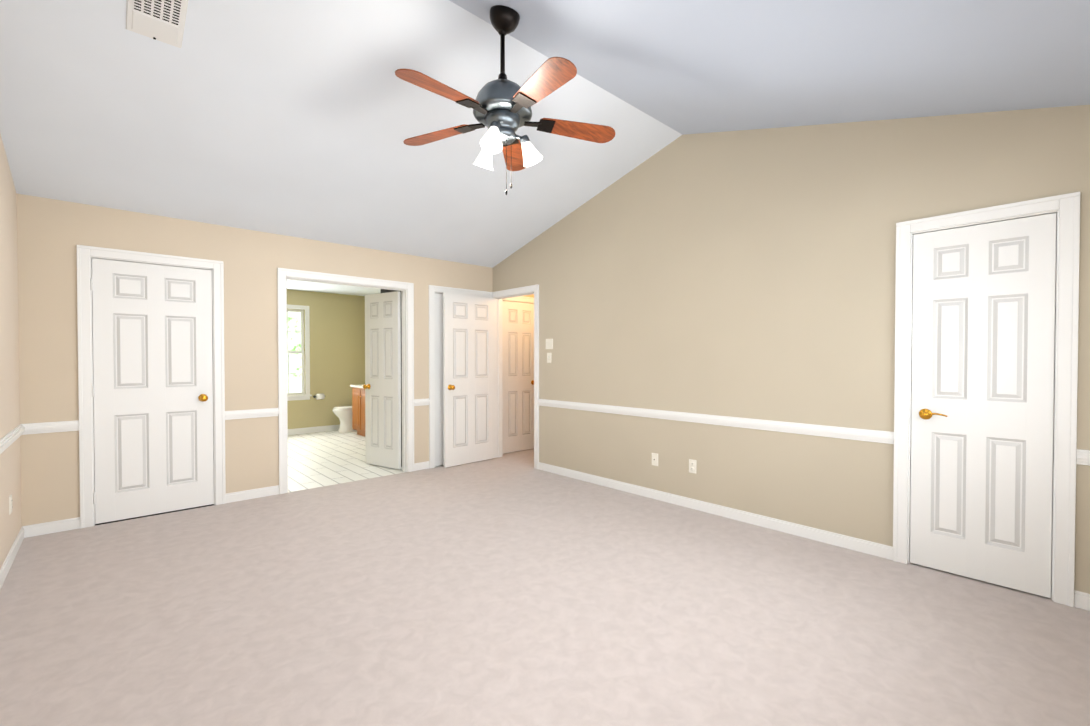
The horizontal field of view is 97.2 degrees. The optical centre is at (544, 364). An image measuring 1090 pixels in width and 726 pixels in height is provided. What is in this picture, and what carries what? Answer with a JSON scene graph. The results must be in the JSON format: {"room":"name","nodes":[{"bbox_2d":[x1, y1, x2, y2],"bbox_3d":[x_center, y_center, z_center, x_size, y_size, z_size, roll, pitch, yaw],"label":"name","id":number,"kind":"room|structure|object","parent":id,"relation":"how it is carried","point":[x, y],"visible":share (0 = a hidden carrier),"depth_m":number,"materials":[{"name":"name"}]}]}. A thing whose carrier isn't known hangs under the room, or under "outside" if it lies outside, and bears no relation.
{"room":"empty bedroom","nodes":[
{"label":"empty bedroom","id":0,"kind":"room"},
{"bbox_2d":[0,134,21,568],"bbox_3d":[-1.872,-0.368,1.282,0.120,3.260,5.620,-1,1,-42],"label":"wall","id":1,"kind":"structure","parent":0,"point":[10,483],"depth_m":3.05,"materials":[{"name":"beige paint"}]},
{"bbox_2d":[9,494,12,514],"bbox_3d":[-3.361,0.878,3.026,0.010,0.115,0.072,-1,1,-42],"label":"electrical outlet plate","id":2,"kind":"object","parent":1,"relation":"attached to","point":[10,497],"depth_m":3.00,"materials":[{"name":"white plastic"}]},
{"bbox_2d":[0,423,31,589],"bbox_3d":[-1.857,0.853,1.393,0.025,0.811,5.497,-1,1,-42],"label":"baseboard","id":3,"kind":"structure","parent":1,"relation":"attached to","point":[22,429],"depth_m":3.04,"materials":[{"name":"white wood"}]},
{"bbox_2d":[95,289,401,524],"bbox_3d":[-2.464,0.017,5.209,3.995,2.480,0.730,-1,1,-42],"label":"wall","id":4,"kind":"structure","parent":0,"point":[337,345],"depth_m":8.42,"materials":[{"name":"paint"}]},
{"bbox_2d":[287,304,311,400],"bbox_3d":[-4.358,-0.202,7.921,0.920,1.596,0.135,-1,1,-42],"label":"window","id":5,"kind":"structure","parent":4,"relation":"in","point":[304,394],"depth_m":8.16,"materials":[{"name":"white wood"}]},
{"bbox_2d":[288,425,339,434],"bbox_3d":[-4.198,1.118,8.053,2.490,0.100,0.013,-1,1,-42],"label":"baseboard","id":6,"kind":"structure","parent":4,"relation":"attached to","point":[295,431],"depth_m":8.24,"materials":[{"name":"white wood"}]},
{"bbox_2d":[313,394,324,399],"bbox_3d":[-3.868,0.545,8.270,0.194,0.100,0.102,-1,1,-42],"label":"paper holder","id":7,"kind":"object","parent":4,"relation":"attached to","point":[319,396],"visible":1,"depth_m":8.24,"materials":[{"name":"grey metal"}]},
{"bbox_2d":[16,193,492,525],"bbox_3d":[-2.238,-0.037,4.839,4.370,2.500,0.120,-1,1,-42],"label":"wall","id":8,"kind":"structure","parent":0,"point":[52,234],"depth_m":4.08,"materials":[{"name":"beige paint"}]},
{"bbox_2d":[76,245,225,528],"bbox_3d":[-3.193,0.162,3.952,0.917,2.122,0.141,-1,1,-42],"label":"door frame","id":9,"kind":"structure","parent":8,"relation":"attached to","point":[85,254],"depth_m":3.67,"materials":[{"name":"white wood"}]},
{"bbox_2d":[90,258,213,523],"bbox_3d":[-3.178,0.200,3.929,0.764,2.030,0.181,-1,1,-42],"label":"closet door","id":10,"kind":"structure","parent":8,"relation":"in","point":[152,390],"depth_m":3.89,"materials":[{"name":"white wood"}]},
{"bbox_2d":[225,408,278,502],"bbox_3d":[-2.655,0.812,4.370,0.422,0.811,0.026,-1,1,-42],"label":"baseboard","id":11,"kind":"structure","parent":8,"relation":"attached to","point":[269,412],"depth_m":4.36,"materials":[{"name":"white wood"}]},
{"bbox_2d":[277,268,413,493],"bbox_3d":[-2.039,0.147,5.020,1.372,2.122,0.159,-1,1,-42],"label":"door frame","id":12,"kind":"structure","parent":8,"relation":"attached to","point":[407,289],"depth_m":4.97,"materials":[{"name":"white wood"}]},
{"bbox_2d":[363,291,400,468],"bbox_3d":[-1.910,0.176,5.650,0.605,2.030,0.181,1,1,34],"label":"bathroom door","id":13,"kind":"structure","parent":8,"relation":"in","point":[382,386],"depth_m":5.62,"materials":[{"name":"white wood"}]},
{"bbox_2d":[435,293,443,465],"bbox_3d":[-1.022,0.173,5.898,0.754,2.030,0.035,-1,1,-42],"label":"door frame","id":14,"kind":"structure","parent":8,"relation":"in","point":[439,455],"depth_m":5.67,"materials":[{"name":"white wood"}]},
{"bbox_2d":[443,292,495,467],"bbox_3d":[-0.905,0.173,5.847,0.181,2.030,0.764,1,1,44],"label":"hall door","id":15,"kind":"structure","parent":8,"relation":"in","point":[469,414],"depth_m":5.80,"materials":[{"name":"white wood"}]},
{"bbox_2d":[428,284,538,468],"bbox_3d":[0.028,0.138,5.686,2.184,2.125,2.010,-1,1,-42],"label":"door frame","id":16,"kind":"structure","parent":8,"relation":"attached to","point":[515,294],"depth_m":5.61,"materials":[{"name":"white wood"}]},
{"bbox_2d":[502,301,533,453],"bbox_3d":[-0.354,0.163,6.590,0.604,2.030,0.181,-1,1,-42],"label":"door","id":17,"kind":"structure","parent":8,"relation":"in","point":[518,371],"depth_m":6.56,"materials":[{"name":"white wood"}]},
{"bbox_2d":[286,279,380,295],"bbox_3d":[-3.012,-1.284,6.722,2.750,0.100,3.730,-1,1,-42],"label":"ceiling","id":18,"kind":"structure","parent":0,"point":[323,287],"depth_m":7.86,"materials":[{"name":"white paint"}]},
{"bbox_2d":[288,430,443,491],"bbox_3d":[-2.972,1.237,6.713,2.750,0.100,3.849,-1,1,-42],"label":"floor","id":19,"kind":"structure","parent":0,"point":[320,459],"depth_m":5.96,"materials":[{"name":"white tile"}]},
{"bbox_2d":[332,405,356,432],"bbox_3d":[-3.340,0.765,8.435,0.743,0.795,0.470,-1,1,-42],"label":"toilet","id":20,"kind":"object","parent":19,"relation":"on","point":[343,414],"visible":0.38,"depth_m":8.23,"materials":[{"name":"white ceramic"}]},
{"bbox_2d":[350,384,364,436],"bbox_3d":[-2.772,0.687,7.917,0.593,0.965,0.810,-1,1,-42],"label":"bathroom vanity","id":21,"kind":"object","parent":19,"relation":"on","point":[358,408],"visible":0.19,"depth_m":7.80,"materials":[{"name":"brown wood"}]},
{"bbox_2d":[503,449,533,463],"bbox_3d":[0.481,1.246,6.047,1.250,0.100,2.110,-1,1,-42],"label":"floor","id":22,"kind":"structure","parent":0,"point":[526,456],"depth_m":6.32,"materials":[{"name":"beige carpet"}]},
{"bbox_2d":[0,457,1089,725],"bbox_3d":[-0.303,1.292,2.738,4.370,0.100,5.620,-1,1,-42],"label":"floor carpet","id":23,"kind":"object","parent":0,"point":[502,591],"visible":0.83,"depth_m":2.33,"materials":[{"name":"beige carpet"}]},
{"bbox_2d":[0,0,1089,267],"bbox_3d":[-0.343,-1.604,2.742,4.630,0.949,6.000,-1,1,-42],"label":"ceiling","id":24,"kind":"structure","parent":0,"point":[298,118],"depth_m":2.91,"materials":[{"name":"white paint"}]},
{"bbox_2d":[126,0,188,47],"bbox_3d":[-1.903,-1.736,2.358,0.225,0.109,0.366,-1,1,-42],"label":"ceiling vent","id":25,"kind":"object","parent":24,"relation":"in","point":[162,20],"visible":1,"depth_m":2.39,"materials":[{"name":"white metal"}]},
{"bbox_2d":[395,5,614,194],"bbox_3d":[-0.242,-1.424,2.591,1.224,1.015,1.237,-1,1,-42],"label":"fan","id":26,"kind":"object","parent":24,"relation":"hanging from","point":[501,105],"visible":1,"depth_m":2.55,"materials":[{"name":"brown wood"}]},
{"bbox_2d":[493,105,1089,593],"bbox_3d":[1.266,-0.408,4.147,0.120,3.260,5.620,-1,1,-42],"label":"wall","id":27,"kind":"structure","parent":0,"point":[743,273],"depth_m":3.61,"materials":[{"name":"beige paint"}]},
{"bbox_2d":[547,353,550,362],"bbox_3d":[0.040,-0.080,5.389,0.023,0.114,0.071,-1,1,-42],"label":"switch plate","id":28,"kind":"object","parent":27,"relation":"attached to","point":[548,354],"depth_m":5.39,"materials":[{"name":"white plastic"}]},
{"bbox_2d":[546,339,552,348],"bbox_3d":[0.041,-0.235,5.387,0.020,0.117,0.117,-1,1,-42],"label":"switch plate","id":29,"kind":"object","parent":27,"relation":"attached to","point":[549,343],"depth_m":5.38,"materials":[{"name":"white plastic"}]},
{"bbox_2d":[652,453,657,465],"bbox_3d":[0.996,0.859,4.365,0.011,0.115,0.072,-1,1,-42],"label":"electrical outlet plate","id":30,"kind":"object","parent":27,"relation":"attached to","point":[654,455],"depth_m":4.36,"materials":[{"name":"white plastic"}]},
{"bbox_2d":[689,459,696,473],"bbox_3d":[1.252,0.863,4.084,0.010,0.115,0.072,-1,1,-42],"label":"electrical outlet plate","id":31,"kind":"object","parent":27,"relation":"attached to","point":[692,466],"depth_m":4.08,"materials":[{"name":"white plastic"}]},
{"bbox_2d":[538,399,893,559],"bbox_3d":[1.061,0.813,4.279,0.025,0.811,3.372,-1,1,-42],"label":"baseboard","id":32,"kind":"structure","parent":27,"relation":"attached to","point":[852,543],"depth_m":3.76,"materials":[{"name":"white wood"}]},
{"bbox_2d":[910,213,1056,597],"bbox_3d":[2.485,0.216,2.763,0.141,2.030,0.604,-1,1,-42],"label":"closet door","id":33,"kind":"structure","parent":27,"relation":"in","point":[983,355],"depth_m":2.73,"materials":[{"name":"white wood"}]},
{"bbox_2d":[893,192,1079,606],"bbox_3d":[2.506,0.178,2.781,0.141,2.122,0.767,-1,1,-42],"label":"door frame","id":34,"kind":"structure","parent":27,"relation":"attached to","point":[1064,208],"depth_m":2.52,"materials":[{"name":"white wood"}]},
{"bbox_2d":[1074,449,1089,610],"bbox_3d":[2.873,0.841,2.296,0.025,0.811,0.452,-1,1,-42],"label":"baseboard","id":35,"kind":"structure","parent":27,"relation":"attached to","point":[1081,600],"depth_m":2.45,"materials":[{"name":"white wood"}]},
{"label":"outside","id":36,"kind":"structure","parent":0,"visible":0},
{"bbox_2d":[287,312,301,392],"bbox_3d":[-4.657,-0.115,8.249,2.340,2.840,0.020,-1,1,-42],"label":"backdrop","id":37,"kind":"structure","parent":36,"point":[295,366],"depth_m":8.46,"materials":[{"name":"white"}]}
]}

